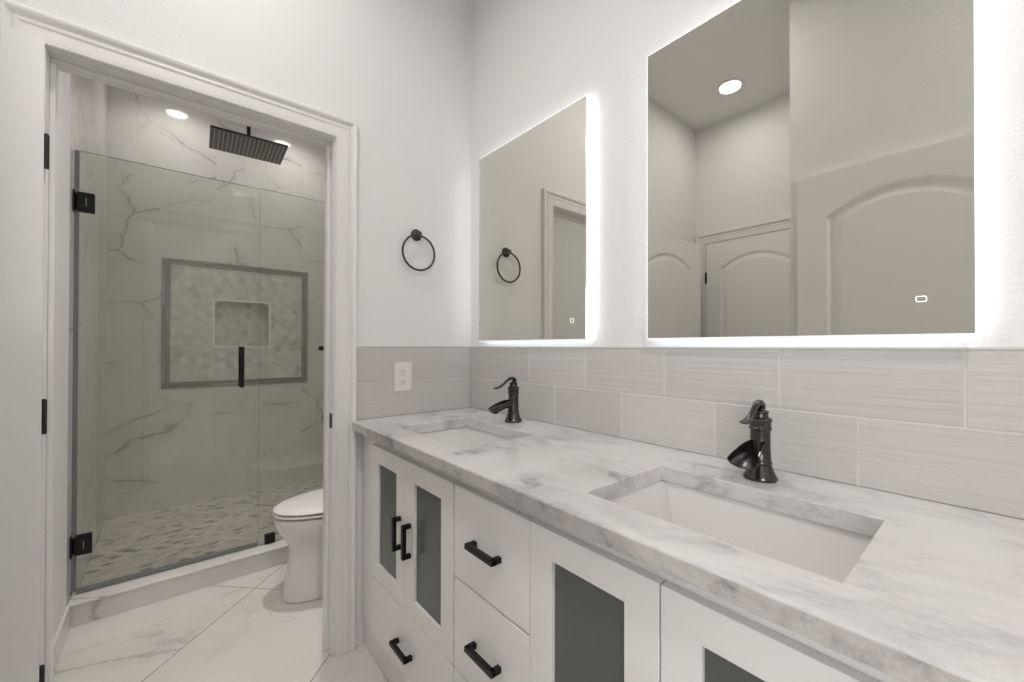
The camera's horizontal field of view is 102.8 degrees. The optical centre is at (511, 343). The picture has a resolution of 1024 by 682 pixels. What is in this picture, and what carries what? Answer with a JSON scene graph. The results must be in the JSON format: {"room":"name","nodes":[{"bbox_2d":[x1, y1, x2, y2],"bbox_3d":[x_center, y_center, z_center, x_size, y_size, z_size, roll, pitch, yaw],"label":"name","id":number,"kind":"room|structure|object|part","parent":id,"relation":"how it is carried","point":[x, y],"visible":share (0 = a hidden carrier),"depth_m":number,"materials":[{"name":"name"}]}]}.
{"room":"bathroom","nodes":[
{"label":"bathroom","id":0,"kind":"room"},
{"bbox_2d":[54,71,107,635],"bbox_3d":[-2.141,-0.318,1.945,0.120,3.090,2.130,0,0,-40],"label":"wall","id":1,"kind":"structure","parent":0,"point":[89,98],"depth_m":2.02,"materials":[{"name":"paint"}]},
{"bbox_2d":[53,605,69,674],"bbox_3d":[-1.663,1.172,1.466,0.012,0.104,0.751,0,0,-40],"label":"baseboard","id":2,"kind":"structure","parent":1,"relation":"attached to","point":[63,629],"depth_m":1.62,"materials":[{"name":"wood"}]},
{"bbox_2d":[69,150,259,593],"bbox_3d":[-1.693,0.126,2.059,0.717,1.995,0.097,0,0,-40],"label":"shower door","id":3,"kind":"structure","parent":1,"relation":"attached to","point":[80,544],"depth_m":1.84,"materials":[{"name":"clear glass"}]},
{"bbox_3d":[-1.481,0.125,2.237,0.019,0.220,0.097,0,0,-40],"label":"handle","id":4,"kind":"part","parent":3,"relation":"part of","materials":[{"name":"black metal"}]},
{"bbox_2d":[67,535,288,627],"bbox_3d":[-1.367,1.179,2.310,1.551,0.101,0.160,0,0,-40],"label":"trim","id":5,"kind":"structure","parent":1,"relation":"attached to","point":[89,606],"depth_m":1.99,"materials":[{"name":"stone"}]},
{"bbox_2d":[259,188,324,544],"bbox_3d":[-1.092,0.129,2.553,0.829,2.001,0.044,0,0,-40],"label":"screen","id":6,"kind":"object","parent":5,"relation":"on","point":[269,538],"visible":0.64,"depth_m":2.31,"materials":[{"name":"clear glass"}]},
{"bbox_2d":[104,85,324,519],"bbox_3d":[-2.221,-0.310,3.359,1.813,3.090,0.140,0,0,-40],"label":"wall","id":7,"kind":"structure","parent":0,"point":[168,447],"depth_m":3.10,"materials":[{"name":"stone"}]},
{"bbox_2d":[161,257,307,388],"bbox_3d":[-2.211,-0.152,3.331,0.979,0.961,0.114,0,0,-40],"label":"shower niche","id":8,"kind":"object","parent":7,"relation":"attached to","point":[212,311],"visible":0.94,"depth_m":3.27,"materials":[{"name":"tile"}]},
{"bbox_3d":[-2.204,-0.160,3.337,0.390,0.377,0.104,0,0,-40],"label":"niche trim","id":9,"kind":"part","parent":8,"relation":"part of","materials":[{"name":"white tile"}]},
{"bbox_2d":[53,478,388,681],"bbox_3d":[-0.315,1.248,-1.098,4.620,0.130,9.430,0,0,-40],"label":"floor","id":10,"kind":"structure","parent":0,"point":[239,629],"depth_m":1.80,"materials":[{"name":"tile"}]},
{"bbox_2d":[272,488,322,602],"bbox_3d":[-0.817,0.842,2.207,0.831,0.777,0.432,0,0,-40],"label":"toilet","id":11,"kind":"object","parent":10,"relation":"on","point":[298,519],"visible":0.3,"depth_m":1.96,"materials":[{"name":"white ceramic"}]},
{"bbox_3d":[-0.927,0.818,2.123,0.554,0.012,0.370,0,0,-40],"label":"seat","id":12,"kind":"part","parent":11,"relation":"part of","materials":[{"name":"white ceramic"}]},
{"bbox_3d":[-0.922,0.793,2.127,0.562,0.024,0.370,0,0,-40],"label":"lid","id":13,"kind":"part","parent":11,"relation":"part of","materials":[{"name":"white ceramic"}]},
{"bbox_2d":[362,435,900,681],"bbox_3d":[0.106,0.785,1.189,0.574,0.881,1.681,0,0,-40],"label":"vanity cabinet","id":14,"kind":"object","parent":10,"relation":"on","point":[462,582],"visible":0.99,"depth_m":0.89,"materials":[{"name":"white paint"}]},
{"bbox_3d":[-0.435,0.625,1.452,0.004,0.372,0.160,0,0,-40],"label":"glass pane","id":15,"kind":"part","parent":14,"relation":"part of","materials":[{"name":"grey glass"}]},
{"bbox_3d":[-0.436,0.625,1.451,0.020,0.490,0.286,0,0,-40],"label":"door","id":16,"kind":"part","parent":14,"relation":"part of","materials":[{"name":"white paint"}]},
{"bbox_3d":[-0.383,0.626,1.349,0.030,0.108,0.014,0,0,-40],"label":"handle","id":17,"kind":"part","parent":14,"relation":"part of","materials":[{"name":"black metal"}]},
{"bbox_3d":[-0.360,0.989,1.319,0.030,0.014,0.112,0,0,-40],"label":"handle","id":18,"kind":"part","parent":14,"relation":"part of","materials":[{"name":"black metal"}]},
{"bbox_3d":[-0.336,0.626,1.293,0.030,0.108,0.014,0,0,-40],"label":"handle","id":19,"kind":"part","parent":14,"relation":"part of","materials":[{"name":"black metal"}]},
{"bbox_3d":[-0.341,0.983,1.335,0.020,0.217,0.584,0,0,-40],"label":"drawer","id":20,"kind":"part","parent":14,"relation":"part of","materials":[{"name":"white paint"}]},
{"bbox_3d":[-0.246,0.625,1.227,0.004,0.372,0.167,0,0,-40],"label":"glass pane","id":21,"kind":"part","parent":14,"relation":"part of","materials":[{"name":"grey glass"}]},
{"bbox_3d":[-0.247,0.625,1.226,0.020,0.490,0.294,0,0,-40],"label":"door","id":22,"kind":"part","parent":14,"relation":"part of","materials":[{"name":"white paint"}]},
{"bbox_3d":[-0.053,0.980,0.992,0.020,0.219,0.300,0,0,-40],"label":"drawer","id":23,"kind":"part","parent":14,"relation":"part of","materials":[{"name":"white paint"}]},
{"bbox_3d":[-0.072,0.753,0.977,0.030,0.014,0.112,0,0,-40],"label":"handle","id":24,"kind":"part","parent":14,"relation":"part of","materials":[{"name":"black metal"}]},
{"bbox_3d":[-0.071,0.500,0.979,0.030,0.014,0.112,0,0,-40],"label":"handle","id":25,"kind":"part","parent":14,"relation":"part of","materials":[{"name":"black metal"}]},
{"bbox_3d":[-0.053,0.747,0.993,0.020,0.240,0.300,0,0,-40],"label":"drawer","id":26,"kind":"part","parent":14,"relation":"part of","materials":[{"name":"white paint"}]},
{"bbox_3d":[-0.052,0.500,0.995,0.020,0.244,0.300,0,0,-40],"label":"drawer","id":27,"kind":"part","parent":14,"relation":"part of","materials":[{"name":"white paint"}]},
{"bbox_3d":[0.143,0.623,0.763,0.004,0.372,0.172,0,0,-40],"label":"glass pane","id":28,"kind":"part","parent":14,"relation":"part of","materials":[{"name":"grey glass"}]},
{"bbox_3d":[0.142,0.623,0.762,0.020,0.490,0.299,0,0,-40],"label":"door","id":29,"kind":"part","parent":14,"relation":"part of","materials":[{"name":"white paint"}]},
{"bbox_2d":[352,407,1023,681],"bbox_3d":[0.146,0.326,1.149,0.580,0.036,1.776,0,0,-40],"label":"countertop","id":30,"kind":"structure","parent":14,"relation":"on","point":[936,593],"depth_m":0.64,"materials":[{"name":"stone"}]},
{"bbox_2d":[419,427,509,447],"bbox_3d":[-0.172,0.422,1.460,0.357,0.150,0.478,0,0,-40],"label":"sink","id":31,"kind":"object","parent":30,"relation":"in","point":[461,437],"visible":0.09,"depth_m":1.67,"materials":[{"name":"white ceramic"}]},
{"bbox_2d":[488,376,521,422],"bbox_3d":[-0.021,0.220,1.613,0.138,0.180,0.069,0,0,-40],"label":"faucet","id":32,"kind":"object","parent":30,"relation":"on","point":[512,403],"visible":1,"depth_m":1.61,"materials":[{"name":"brown metal"}]},
{"bbox_3d":[-0.038,0.246,1.598,0.091,0.049,0.062,0,0,-40],"label":"spout","id":33,"kind":"part","parent":32,"relation":"part of","materials":[{"name":"brown metal"}]},
{"bbox_3d":[-0.027,0.152,1.608,0.117,0.046,0.022,0,0,-40],"label":"lever handle","id":34,"kind":"part","parent":32,"relation":"part of","materials":[{"name":"brown metal"}]},
{"bbox_2d":[609,480,872,582],"bbox_3d":[0.400,0.420,0.777,0.355,0.150,0.480,0,0,-40],"label":"sink","id":35,"kind":"object","parent":30,"relation":"in","point":[824,550],"visible":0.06,"depth_m":0.87,"materials":[{"name":"white ceramic"}]},
{"bbox_2d":[727,399,777,482],"bbox_3d":[0.541,0.216,0.912,0.138,0.180,0.069,0,0,-40],"label":"faucet","id":36,"kind":"object","parent":30,"relation":"on","point":[753,455],"visible":1,"depth_m":0.91,"materials":[{"name":"brown metal"}]},
{"bbox_3d":[0.523,0.243,0.897,0.091,0.049,0.062,0,0,-40],"label":"spout","id":37,"kind":"part","parent":36,"relation":"part of","materials":[{"name":"brown metal"}]},
{"bbox_3d":[0.534,0.149,0.907,0.117,0.046,0.022,0,0,-40],"label":"lever handle","id":38,"kind":"part","parent":36,"relation":"part of","materials":[{"name":"brown metal"}]},
{"bbox_3d":[0.336,0.622,0.532,0.004,0.372,0.170,0,0,-40],"label":"glass pane","id":39,"kind":"part","parent":14,"relation":"part of","materials":[{"name":"grey glass"}]},
{"bbox_3d":[0.335,0.622,0.531,0.020,0.490,0.298,0,0,-40],"label":"door","id":40,"kind":"part","parent":14,"relation":"part of","materials":[{"name":"white paint"}]},
{"bbox_2d":[10,0,471,644],"bbox_3d":[-1.224,-0.321,1.251,2.568,3.090,0.112,0,0,-40],"label":"wall","id":41,"kind":"structure","parent":0,"point":[401,70],"depth_m":1.74,"materials":[{"name":"white paint"}]},
{"bbox_2d":[0,23,49,681],"bbox_3d":[-1.507,0.199,0.818,0.046,2.028,0.763,0,0,40],"label":"door","id":42,"kind":"structure","parent":41,"relation":"in","point":[24,144],"depth_m":1.06,"materials":[{"name":"white paint"}]},
{"bbox_2d":[0,0,357,656],"bbox_3d":[-0.989,0.161,1.357,0.934,2.125,0.024,0,0,-40],"label":"trim","id":43,"kind":"structure","parent":41,"relation":"attached to","point":[59,34],"depth_m":1.61,"materials":[{"name":"white paint"}]},
{"bbox_2d":[39,47,334,681],"bbox_3d":[-1.033,0.197,1.409,0.794,2.056,0.112,0,0,-40],"label":"trim","id":44,"kind":"structure","parent":41,"relation":"attached to","point":[56,61],"depth_m":1.22,"materials":[{"name":"white paint"}]},
{"bbox_3d":[-0.720,0.304,1.625,0.003,0.057,0.030,0,0,-40],"label":"strike plate","id":45,"kind":"part","parent":44,"relation":"part of","materials":[{"name":"grey metal"}]},
{"bbox_2d":[62,71,320,147],"bbox_3d":[-1.064,0.162,1.472,0.902,2.125,0.024,0,0,-40],"label":"trim","id":46,"kind":"structure","parent":41,"relation":"attached to","point":[62,71],"depth_m":1.41,"materials":[{"name":"white paint"}]},
{"bbox_2d":[394,362,411,391],"bbox_3d":[-0.475,0.143,1.785,0.082,0.127,0.008,0,0,-40],"label":"wall outlet","id":47,"kind":"object","parent":41,"relation":"attached to","point":[402,371],"visible":1,"depth_m":1.78,"materials":[{"name":"white plastic"}]},
{"bbox_2d":[400,378,406,385],"bbox_3d":[-0.474,0.165,1.782,0.034,0.033,0.002,0,0,-40],"label":"receptacle","id":48,"kind":"object","parent":47,"relation":"attached to","point":[403,381],"depth_m":1.78,"materials":[{"name":"grey plastic"}]},
{"bbox_2d":[400,368,406,375],"bbox_3d":[-0.473,0.121,1.783,0.034,0.033,0.002,0,0,-40],"label":"receptacle","id":49,"kind":"object","parent":47,"relation":"attached to","point":[403,371],"depth_m":1.78,"materials":[{"name":"grey plastic"}]},
{"bbox_2d":[357,346,470,419],"bbox_3d":[-0.418,0.160,1.844,0.565,0.300,0.010,0,0,-40],"label":"backsplash","id":50,"kind":"structure","parent":41,"relation":"attached to","point":[441,375],"depth_m":1.83,"materials":[{"name":"tile"}]},
{"bbox_2d":[401,229,434,270],"bbox_3d":[-0.420,-0.421,1.828,0.165,0.192,0.036,0,0,-40],"label":"towel ring","id":51,"kind":"object","parent":41,"relation":"attached to","point":[416,235],"visible":1,"depth_m":1.82,"materials":[{"name":"brown metal"}]},
{"bbox_2d":[471,0,1023,519],"bbox_3d":[0.966,-0.319,0.746,0.140,3.090,3.700,0,0,-40],"label":"wall","id":52,"kind":"structure","parent":0,"point":[532,59],"depth_m":1.35,"materials":[{"name":"white paint"}]},
{"bbox_2d":[479,93,591,341],"bbox_3d":[0.066,-0.442,1.682,0.037,0.863,0.655,0,0,-40],"label":"mirror","id":53,"kind":"object","parent":52,"relation":"attached to","point":[535,187],"visible":1,"depth_m":1.60,"materials":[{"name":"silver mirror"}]},
{"bbox_2d":[471,346,1023,519],"bbox_3d":[0.499,0.158,1.185,0.006,0.300,2.176,0,0,-40],"label":"backsplash","id":54,"kind":"structure","parent":52,"relation":"attached to","point":[945,425],"depth_m":0.94,"materials":[{"name":"tile"}]},
{"bbox_2d":[647,0,980,339],"bbox_3d":[0.636,-0.447,1.001,0.037,0.870,0.670,0,0,-40],"label":"mirror","id":55,"kind":"object","parent":52,"relation":"attached to","point":[813,166],"visible":1,"depth_m":0.92,"materials":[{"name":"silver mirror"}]},
{"bbox_3d":[-0.308,-1.927,-1.079,4.620,0.100,9.430,0,0,-40],"label":"ceiling","id":56,"kind":"structure","parent":0,"visible":0},
{"bbox_2d":[209,125,287,164],"bbox_3d":[-1.701,-1.562,2.642,0.405,0.591,0.325,0,0,-37],"label":"shower","id":57,"kind":"object","parent":56,"relation":"hanging from","point":[221,139],"visible":0.89,"depth_m":2.62,"materials":[{"name":"grey metal"}]},
{"bbox_3d":[-1.701,-1.568,2.642,0.060,0.578,0.060,0,0,-37],"label":"ceiling arm","id":58,"kind":"part","parent":57,"relation":"part of","materials":[{"name":"black metal"}]}
]}

